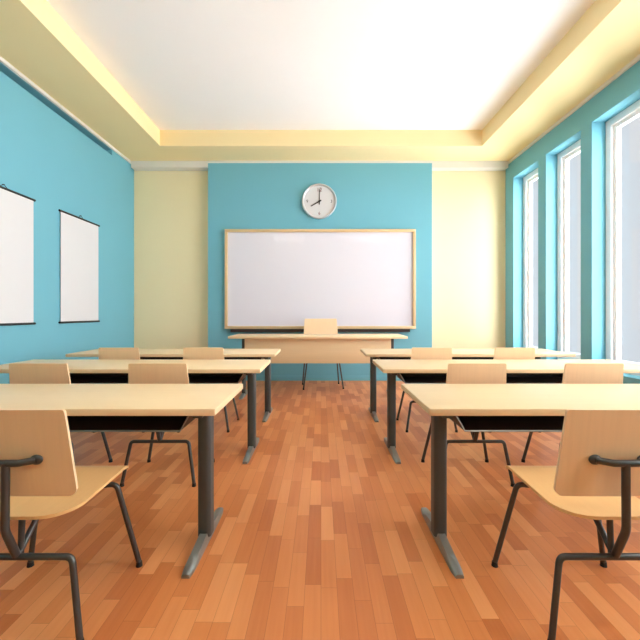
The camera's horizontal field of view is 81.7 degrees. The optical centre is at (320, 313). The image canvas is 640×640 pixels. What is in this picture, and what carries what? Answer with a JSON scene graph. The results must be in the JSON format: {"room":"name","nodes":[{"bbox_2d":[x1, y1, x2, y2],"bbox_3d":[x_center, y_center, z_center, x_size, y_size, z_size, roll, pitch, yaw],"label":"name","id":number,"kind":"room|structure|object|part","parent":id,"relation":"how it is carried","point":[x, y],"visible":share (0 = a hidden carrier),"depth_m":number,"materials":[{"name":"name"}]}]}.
{"room":"classroom","nodes":[
{"label":"classroom","id":0,"kind":"room"},
{"bbox_2d":[0,62,133,383],"bbox_3d":[-3.570,-0.893,2.085,0.300,4.180,9.970,0,0,0],"label":"wall","id":1,"kind":"structure","parent":0,"point":[47,157],"depth_m":4.86,"materials":[{"name":"teal paint"}]},
{"bbox_2d":[0,184,35,325],"bbox_3d":[-3.405,-0.629,3.970,0.030,1.522,0.863,0,0,0],"label":"chart","id":2,"kind":"object","parent":1,"relation":"attached to","point":[16,209],"visible":1,"depth_m":4.13,"materials":[{"name":"white paper"}]},
{"bbox_3d":[-3.404,-1.344,3.970,0.027,0.027,0.863,0,0,0],"label":"rod","id":3,"kind":"part","parent":2,"relation":"part of","materials":[{"name":"black plastic"}]},
{"bbox_3d":[-3.404,0.118,3.970,0.027,0.027,0.863,0,0,0],"label":"rod","id":4,"kind":"part","parent":2,"relation":"part of","materials":[{"name":"black plastic"}]},
{"bbox_2d":[0,56,130,163],"bbox_3d":[-3.405,-2.703,2.085,0.030,0.040,9.370,0,0,0],"label":"crown molding","id":5,"kind":"structure","parent":1,"relation":"attached to","point":[2,60],"depth_m":4.76,"materials":[{"name":"white paint"}]},
{"bbox_2d":[58,209,99,323],"bbox_3d":[-3.405,-0.629,5.245,0.030,1.522,0.863,0,0,0],"label":"chart","id":6,"kind":"object","parent":1,"relation":"attached to","point":[79,236],"visible":1,"depth_m":5.19,"materials":[{"name":"white paper"}]},
{"bbox_3d":[-3.404,-1.344,5.245,0.027,0.027,0.863,0,0,0],"label":"rod","id":7,"kind":"part","parent":6,"relation":"part of","materials":[{"name":"black plastic"}]},
{"bbox_3d":[-3.404,0.118,5.245,0.027,0.027,0.863,0,0,0],"label":"rod","id":8,"kind":"part","parent":6,"relation":"part of","materials":[{"name":"black plastic"}]},
{"bbox_2d":[134,170,504,348],"bbox_3d":[-0.022,-0.893,6.920,7.395,4.180,0.300,0,0,0],"label":"wall","id":9,"kind":"structure","parent":0,"point":[171,207],"depth_m":6.77,"materials":[{"name":"beige paint"}]},
{"bbox_2d":[131,161,507,170],"bbox_3d":[-0.022,-2.666,6.679,6.735,0.115,0.182,0,0,0],"label":"crown molding","id":10,"kind":"structure","parent":9,"relation":"attached to","point":[136,165],"depth_m":6.61,"materials":[{"name":"white paint"}]},
{"bbox_2d":[208,163,431,375],"bbox_3d":[-0.018,-0.743,6.685,3.996,3.880,0.170,0,0,0],"label":"wall panel","id":11,"kind":"object","parent":9,"relation":"attached to","point":[240,195],"visible":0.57,"depth_m":6.60,"materials":[{"name":"teal paint"}]},
{"bbox_2d":[302,184,336,218],"bbox_3d":[-0.030,-1.989,6.564,0.620,0.620,0.072,0,0,0],"label":"wall clock","id":12,"kind":"object","parent":11,"relation":"attached to","point":[319,201],"visible":1,"depth_m":6.57,"materials":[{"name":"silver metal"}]},
{"bbox_2d":[225,229,415,331],"bbox_3d":[-0.013,-0.581,6.535,3.383,1.825,0.130,0,0,0],"label":"whiteboard","id":13,"kind":"object","parent":11,"relation":"attached to","point":[276,280],"visible":0.94,"depth_m":6.57,"materials":[{"name":"white ceramic"}]},
{"bbox_2d":[246,376,401,380],"bbox_3d":[-0.018,1.155,6.593,3.996,0.085,0.014,0,0,0],"label":"baseboard","id":14,"kind":"structure","parent":11,"relation":"attached to","point":[258,378],"depth_m":6.59,"materials":[{"name":"teal paint"}]},
{"bbox_2d":[0,381,639,639],"bbox_3d":[-0.022,1.257,2.085,7.395,0.120,9.970,0,0,0],"label":"floor","id":15,"kind":"structure","parent":0,"point":[321,535],"depth_m":1.88,"materials":[{"name":"brown wood"}]},
{"bbox_2d":[9,363,112,462],"bbox_3d":[-1.955,0.770,2.786,0.546,0.853,0.516,0,0,0],"label":"chair","id":16,"kind":"object","parent":15,"relation":"on","point":[19,373],"visible":0.18,"depth_m":2.56,"materials":[{"name":"wood"}]},
{"bbox_3d":[-1.955,0.509,2.579,0.438,0.331,0.056,0,0,0],"label":"backrest","id":17,"kind":"part","parent":16,"relation":"part of","materials":[{"name":"brown wood"}]},
{"bbox_3d":[-1.759,0.980,2.952,0.163,0.408,0.039,0,0,-22],"label":"leg","id":18,"kind":"part","parent":16,"relation":"part of","materials":[{"name":"metal"}]},
{"bbox_2d":[0,409,142,639],"bbox_3d":[-1.120,0.770,1.556,0.546,0.853,0.516,0,0,0],"label":"chair","id":19,"kind":"object","parent":15,"relation":"on","point":[40,478],"visible":1,"depth_m":1.35,"materials":[{"name":"brown wood"}]},
{"bbox_3d":[-1.120,0.712,1.335,0.028,0.360,0.075,0,0,0],"label":"post","id":20,"kind":"part","parent":19,"relation":"part of","materials":[{"name":"metal"}]},
{"bbox_3d":[-1.316,0.980,1.722,0.163,0.408,0.039,0,0,22],"label":"leg","id":21,"kind":"part","parent":19,"relation":"part of","materials":[{"name":"metal"}]},
{"bbox_3d":[-1.120,0.509,1.349,0.438,0.331,0.056,0,0,0],"label":"backrest","id":22,"kind":"part","parent":19,"relation":"part of","materials":[{"name":"brown wood"}]},
{"bbox_3d":[-1.120,0.744,1.585,0.385,0.037,0.459,0,0,0],"label":"seat","id":23,"kind":"part","parent":19,"relation":"part of","materials":[{"name":"brown wood"}]},
{"bbox_3d":[-0.913,1.034,1.355,0.117,0.298,0.037,0,0,17],"label":"leg","id":24,"kind":"part","parent":19,"relation":"part of","materials":[{"name":"metal"}]},
{"bbox_3d":[-0.924,0.980,1.722,0.163,0.408,0.039,0,0,-22],"label":"leg","id":25,"kind":"part","parent":19,"relation":"part of","materials":[{"name":"metal"}]},
{"bbox_2d":[93,348,143,432],"bbox_3d":[-2.040,0.770,3.956,0.546,0.853,0.516,0,0,0],"label":"chair","id":26,"kind":"object","parent":15,"relation":"on","point":[104,353],"visible":0.13,"depth_m":3.73,"materials":[{"name":"wood"}]},
{"bbox_3d":[-2.040,0.509,3.749,0.438,0.331,0.056,0,0,0],"label":"backrest","id":27,"kind":"part","parent":26,"relation":"part of","materials":[{"name":"brown wood"}]},
{"bbox_2d":[0,384,242,578],"bbox_3d":[-1.687,0.827,2.040,2.360,0.740,0.740,0,0,0],"label":"student desk","id":28,"kind":"object","parent":15,"relation":"on","point":[88,407],"visible":0.97,"depth_m":1.94,"materials":[{"name":"brown wood"}]},
{"bbox_2d":[67,416,194,431],"bbox_3d":[-1.547,0.544,2.028,1.787,0.107,0.324,0,0,0],"label":"tray","id":29,"kind":"object","parent":28,"relation":"on","point":[76,423],"depth_m":1.98,"materials":[{"name":"metal"}]},
{"bbox_3d":[-0.612,0.829,1.970,0.069,0.676,0.090,0,0,0],"label":"leg","id":30,"kind":"part","parent":28,"relation":"part of","materials":[{"name":"grey metal"}]},
{"bbox_2d":[0,359,270,463],"bbox_3d":[-1.680,0.827,3.310,2.360,0.740,0.740,0,0,0],"label":"student desk","id":31,"kind":"object","parent":15,"relation":"on","point":[81,371],"visible":0.58,"depth_m":3.25,"materials":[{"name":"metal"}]},
{"bbox_2d":[69,373,245,383],"bbox_3d":[-1.540,0.544,3.298,1.787,0.107,0.324,0,0,0],"label":"tray","id":32,"kind":"object","parent":31,"relation":"on","point":[76,378],"depth_m":3.37,"materials":[{"name":"metal"}]},
{"bbox_3d":[-0.605,0.829,3.240,0.069,0.676,0.090,0,0,0],"label":"leg","id":33,"kind":"part","parent":31,"relation":"part of","materials":[{"name":"grey metal"}]},
{"bbox_2d":[120,363,214,486],"bbox_3d":[-1.130,0.770,2.786,0.546,0.853,0.516,0,0,0],"label":"chair","id":34,"kind":"object","parent":15,"relation":"on","point":[138,373],"visible":0.29,"depth_m":2.56,"materials":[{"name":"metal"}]},
{"bbox_3d":[-1.337,1.034,2.585,0.117,0.298,0.037,0,0,-17],"label":"leg","id":35,"kind":"part","parent":34,"relation":"part of","materials":[{"name":"metal"}]},
{"bbox_3d":[-1.326,0.980,2.952,0.163,0.408,0.039,0,0,22],"label":"leg","id":36,"kind":"part","parent":34,"relation":"part of","materials":[{"name":"metal"}]},
{"bbox_3d":[-1.130,0.509,2.579,0.438,0.331,0.056,0,0,0],"label":"backrest","id":37,"kind":"part","parent":34,"relation":"part of","materials":[{"name":"brown wood"}]},
{"bbox_3d":[-1.130,0.712,2.565,0.028,0.360,0.075,0,0,0],"label":"post","id":38,"kind":"part","parent":34,"relation":"part of","materials":[{"name":"metal"}]},
{"bbox_3d":[-0.923,1.034,2.585,0.117,0.298,0.037,0,0,17],"label":"leg","id":39,"kind":"part","parent":34,"relation":"part of","materials":[{"name":"metal"}]},
{"bbox_2d":[65,349,280,421],"bbox_3d":[-1.702,0.827,4.440,2.360,0.740,0.740,0,0,0],"label":"student desk","id":40,"kind":"object","parent":15,"relation":"on","point":[144,353],"visible":0.5,"depth_m":4.33,"materials":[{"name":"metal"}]},
{"bbox_2d":[140,357,263,358],"bbox_3d":[-1.562,0.544,4.428,1.787,0.107,0.324,0,0,0],"label":"tray","id":41,"kind":"object","parent":40,"relation":"on","point":[140,357],"depth_m":4.59,"materials":[{"name":"metal"}]},
{"bbox_3d":[-0.627,0.829,4.370,0.069,0.676,0.090,0,0,0],"label":"leg","id":42,"kind":"part","parent":40,"relation":"part of","materials":[{"name":"grey metal"}]},
{"bbox_2d":[177,348,239,432],"bbox_3d":[-1.187,0.770,3.956,0.546,0.853,0.516,0,0,0],"label":"chair","id":43,"kind":"object","parent":15,"relation":"on","point":[188,353],"visible":0.16,"depth_m":3.73,"materials":[{"name":"wood"}]},
{"bbox_3d":[-1.187,0.509,3.749,0.438,0.331,0.056,0,0,0],"label":"backrest","id":44,"kind":"part","parent":43,"relation":"part of","materials":[{"name":"brown wood"}]},
{"bbox_3d":[-0.980,1.034,3.755,0.117,0.298,0.037,0,0,17],"label":"leg","id":45,"kind":"part","parent":43,"relation":"part of","materials":[{"name":"metal"}]},
{"bbox_3d":[-0.991,0.980,4.122,0.163,0.408,0.039,0,0,-22],"label":"leg","id":46,"kind":"part","parent":43,"relation":"part of","materials":[{"name":"metal"}]},
{"bbox_2d":[228,334,407,398],"bbox_3d":[-0.045,0.759,5.505,2.530,0.876,0.710,0,0,0],"label":"desk","id":47,"kind":"object","parent":15,"relation":"on","point":[295,348],"visible":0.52,"depth_m":5.30,"materials":[{"name":"brown wood"}]},
{"bbox_3d":[-1.123,0.761,5.400,0.052,0.812,0.090,0,0,0],"label":"leg","id":48,"kind":"part","parent":47,"relation":"part of","materials":[{"name":"grey metal"}]},
{"bbox_3d":[-0.045,0.534,5.311,2.100,0.359,0.022,0,0,0],"label":"modesty panel","id":49,"kind":"part","parent":47,"relation":"part of","materials":[{"name":"brown wood"}]},
{"bbox_3d":[1.033,0.761,5.400,0.052,0.812,0.090,0,0,0],"label":"leg","id":50,"kind":"part","parent":47,"relation":"part of","materials":[{"name":"grey metal"}]},
{"bbox_2d":[302,319,343,389],"bbox_3d":[0.019,0.642,6.043,0.662,1.109,0.522,0,0,-6],"label":"chair","id":51,"kind":"object","parent":15,"relation":"on","point":[311,326],"visible":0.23,"depth_m":6.25,"materials":[{"name":"brown wood"}]},
{"bbox_3d":[-0.209,0.912,5.852,0.177,0.541,0.044,0,0,-26],"label":"leg","id":52,"kind":"part","parent":51,"relation":"part of","materials":[{"name":"metal"}]},
{"bbox_3d":[-0.003,0.303,6.251,0.597,0.430,0.072,0,0,-6],"label":"backrest","id":53,"kind":"part","parent":51,"relation":"part of","materials":[{"name":"brown wood"}]},
{"bbox_3d":[0.282,0.912,5.904,0.177,0.541,0.044,0,0,14],"label":"leg","id":54,"kind":"part","parent":51,"relation":"part of","materials":[{"name":"metal"}]},
{"bbox_2d":[396,348,457,432],"bbox_3d":[1.117,0.770,3.956,0.546,0.853,0.516,0,0,0],"label":"chair","id":55,"kind":"object","parent":15,"relation":"on","point":[416,353],"visible":0.16,"depth_m":3.73,"materials":[{"name":"wood"}]},
{"bbox_3d":[0.921,0.980,4.122,0.163,0.408,0.039,0,0,22],"label":"leg","id":56,"kind":"part","parent":55,"relation":"part of","materials":[{"name":"metal"}]},
{"bbox_3d":[0.910,1.034,3.755,0.117,0.298,0.037,0,0,-17],"label":"leg","id":57,"kind":"part","parent":55,"relation":"part of","materials":[{"name":"metal"}]},
{"bbox_3d":[1.117,0.509,3.749,0.438,0.331,0.056,0,0,0],"label":"backrest","id":58,"kind":"part","parent":55,"relation":"part of","materials":[{"name":"brown wood"}]},
{"bbox_2d":[421,363,514,486],"bbox_3d":[1.080,0.770,2.786,0.546,0.853,0.516,0,0,0],"label":"chair","id":59,"kind":"object","parent":15,"relation":"on","point":[457,373],"visible":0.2,"depth_m":2.56,"materials":[{"name":"wood"}]},
{"bbox_3d":[0.884,0.980,2.952,0.163,0.408,0.039,0,0,22],"label":"leg","id":60,"kind":"part","parent":59,"relation":"part of","materials":[{"name":"metal"}]},
{"bbox_3d":[1.080,0.712,2.565,0.028,0.360,0.075,0,0,0],"label":"post","id":61,"kind":"part","parent":59,"relation":"part of","materials":[{"name":"metal"}]},
{"bbox_3d":[1.080,0.509,2.579,0.438,0.331,0.056,0,0,0],"label":"backrest","id":62,"kind":"part","parent":59,"relation":"part of","materials":[{"name":"brown wood"}]},
{"bbox_3d":[1.276,0.980,2.952,0.163,0.408,0.039,0,0,-22],"label":"leg","id":63,"kind":"part","parent":59,"relation":"part of","materials":[{"name":"metal"}]},
{"bbox_3d":[1.287,1.034,2.585,0.117,0.298,0.037,0,0,17],"label":"leg","id":64,"kind":"part","parent":59,"relation":"part of","materials":[{"name":"metal"}]},
{"bbox_2d":[360,349,575,421],"bbox_3d":[1.692,0.827,4.440,2.360,0.740,0.740,0,0,0],"label":"student desk","id":65,"kind":"object","parent":15,"relation":"on","point":[372,353],"visible":0.5,"depth_m":4.33,"materials":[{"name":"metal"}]},
{"bbox_3d":[0.617,0.829,4.370,0.069,0.676,0.090,0,0,0],"label":"leg","id":66,"kind":"part","parent":65,"relation":"part of","materials":[{"name":"grey metal"}]},
{"bbox_2d":[377,357,493,358],"bbox_3d":[1.552,0.544,4.428,1.787,0.107,0.324,0,0,0],"label":"tray","id":67,"kind":"object","parent":65,"relation":"on","point":[377,357],"depth_m":4.59,"materials":[{"name":"metal"}]},
{"bbox_2d":[373,359,639,463],"bbox_3d":[1.692,0.827,3.310,2.360,0.740,0.740,0,0,0],"label":"student desk","id":68,"kind":"object","parent":15,"relation":"on","point":[410,371],"visible":0.61,"depth_m":3.25,"materials":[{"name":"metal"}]},
{"bbox_3d":[0.617,0.829,3.240,0.069,0.676,0.090,0,0,0],"label":"leg","id":69,"kind":"part","parent":68,"relation":"part of","materials":[{"name":"grey metal"}]},
{"bbox_2d":[397,373,562,383],"bbox_3d":[1.552,0.544,3.298,1.787,0.107,0.324,0,0,0],"label":"tray","id":70,"kind":"object","parent":68,"relation":"on","point":[408,378],"depth_m":3.37,"materials":[{"name":"metal"}]},
{"bbox_2d":[490,348,540,432],"bbox_3d":[1.955,0.770,3.956,0.546,0.853,0.516,0,0,0],"label":"chair","id":71,"kind":"object","parent":15,"relation":"on","point":[499,353],"visible":0.09,"depth_m":3.73,"materials":[{"name":"wood"}]},
{"bbox_3d":[1.955,0.509,3.749,0.438,0.331,0.056,0,0,0],"label":"backrest","id":72,"kind":"part","parent":71,"relation":"part of","materials":[{"name":"brown wood"}]},
{"bbox_2d":[401,384,639,578],"bbox_3d":[1.702,0.827,2.040,2.360,0.740,0.740,0,0,0],"label":"student desk","id":73,"kind":"object","parent":15,"relation":"on","point":[473,407],"visible":0.97,"depth_m":1.94,"materials":[{"name":"brown wood"}]},
{"bbox_3d":[0.627,0.829,1.970,0.069,0.676,0.090,0,0,0],"label":"leg","id":74,"kind":"part","parent":73,"relation":"part of","materials":[{"name":"grey metal"}]},
{"bbox_2d":[449,416,563,431],"bbox_3d":[1.562,0.544,2.028,1.787,0.107,0.324,0,0,0],"label":"tray","id":75,"kind":"object","parent":73,"relation":"on","point":[467,423],"depth_m":1.97,"materials":[{"name":"metal"}]},
{"bbox_2d":[491,409,639,639],"bbox_3d":[1.082,0.770,1.556,0.546,0.853,0.516,0,0,0],"label":"chair","id":76,"kind":"object","parent":15,"relation":"on","point":[596,475],"visible":1,"depth_m":1.35,"materials":[{"name":"wood"}]},
{"bbox_3d":[0.886,0.980,1.722,0.163,0.408,0.039,0,0,22],"label":"leg","id":77,"kind":"part","parent":76,"relation":"part of","materials":[{"name":"metal"}]},
{"bbox_3d":[0.875,1.034,1.355,0.117,0.298,0.037,0,0,-17],"label":"leg","id":78,"kind":"part","parent":76,"relation":"part of","materials":[{"name":"metal"}]},
{"bbox_3d":[1.082,0.744,1.585,0.385,0.037,0.459,0,0,0],"label":"seat","id":79,"kind":"part","parent":76,"relation":"part of","materials":[{"name":"brown wood"}]},
{"bbox_3d":[1.082,0.509,1.349,0.438,0.331,0.056,0,0,0],"label":"backrest","id":80,"kind":"part","parent":76,"relation":"part of","materials":[{"name":"brown wood"}]},
{"bbox_3d":[1.278,0.980,1.722,0.163,0.408,0.039,0,0,-22],"label":"leg","id":81,"kind":"part","parent":76,"relation":"part of","materials":[{"name":"metal"}]},
{"bbox_3d":[1.082,0.712,1.335,0.028,0.360,0.075,0,0,0],"label":"post","id":82,"kind":"part","parent":76,"relation":"part of","materials":[{"name":"metal"}]},
{"bbox_2d":[521,363,623,462],"bbox_3d":[1.890,0.770,2.786,0.546,0.853,0.516,0,0,0],"label":"chair","id":83,"kind":"object","parent":15,"relation":"on","point":[574,373],"visible":0.15,"depth_m":2.56,"materials":[{"name":"wood"}]},
{"bbox_3d":[1.694,0.980,2.952,0.163,0.408,0.039,0,0,22],"label":"leg","id":84,"kind":"part","parent":83,"relation":"part of","materials":[{"name":"metal"}]},
{"bbox_3d":[1.890,0.509,2.579,0.438,0.331,0.056,0,0,0],"label":"backrest","id":85,"kind":"part","parent":83,"relation":"part of","materials":[{"name":"brown wood"}]},
{"bbox_2d":[0,0,639,160],"bbox_3d":[-0.022,-2.853,2.085,7.395,0.260,9.970,0,0,0],"label":"ceiling","id":86,"kind":"structure","parent":0,"point":[35,40],"depth_m":4.88,"materials":[{"name":"yellow paint"}]},
{"bbox_2d":[46,0,595,129],"bbox_3d":[-0.022,-3.043,2.085,7.395,0.120,9.970,0,0,0],"label":"ceiling","id":87,"kind":"structure","parent":0,"point":[186,64],"depth_m":4.29,"materials":[{"name":"white paint"}]},
{"bbox_2d":[505,60,639,383],"bbox_3d":[3.525,-0.893,2.085,0.300,4.180,9.970,0,0,0],"label":"wall","id":88,"kind":"structure","parent":0,"point":[587,123],"depth_m":5.30,"materials":[{"name":"teal paint"}]},
{"bbox_2d":[523,168,537,348],"bbox_3d":[3.590,-0.843,6.120,0.085,3.080,0.740,0,0,0],"label":"window","id":89,"kind":"structure","parent":88,"relation":"in","point":[531,177],"depth_m":6.41,"materials":[{"name":"white plastic"}]},
{"bbox_3d":[3.607,-0.843,6.120,0.050,2.918,0.578,0,0,0],"label":"sash","id":90,"kind":"part","parent":89,"relation":"part of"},
{"bbox_2d":[557,139,580,358],"bbox_3d":[3.590,-0.843,5.180,0.085,3.080,0.740,0,0,0],"label":"window","id":91,"kind":"structure","parent":88,"relation":"in","point":[563,158],"depth_m":5.46,"materials":[{"name":"white plastic"}]},
{"bbox_3d":[3.607,-0.843,5.180,0.050,2.918,0.578,0,0,0],"label":"sash","id":92,"kind":"part","parent":91,"relation":"part of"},
{"bbox_2d":[508,54,639,163],"bbox_3d":[3.360,-2.703,2.085,0.030,0.040,9.370,0,0,0],"label":"crown molding","id":93,"kind":"structure","parent":88,"relation":"attached to","point":[636,59],"depth_m":4.75,"materials":[{"name":"white paint"}]},
{"bbox_2d":[606,100,639,375],"bbox_3d":[3.590,-0.843,4.240,0.085,3.080,0.740,0,0,0],"label":"window","id":94,"kind":"structure","parent":88,"relation":"in","point":[613,126],"depth_m":4.52,"materials":[{"name":"white plastic"}]}
]}

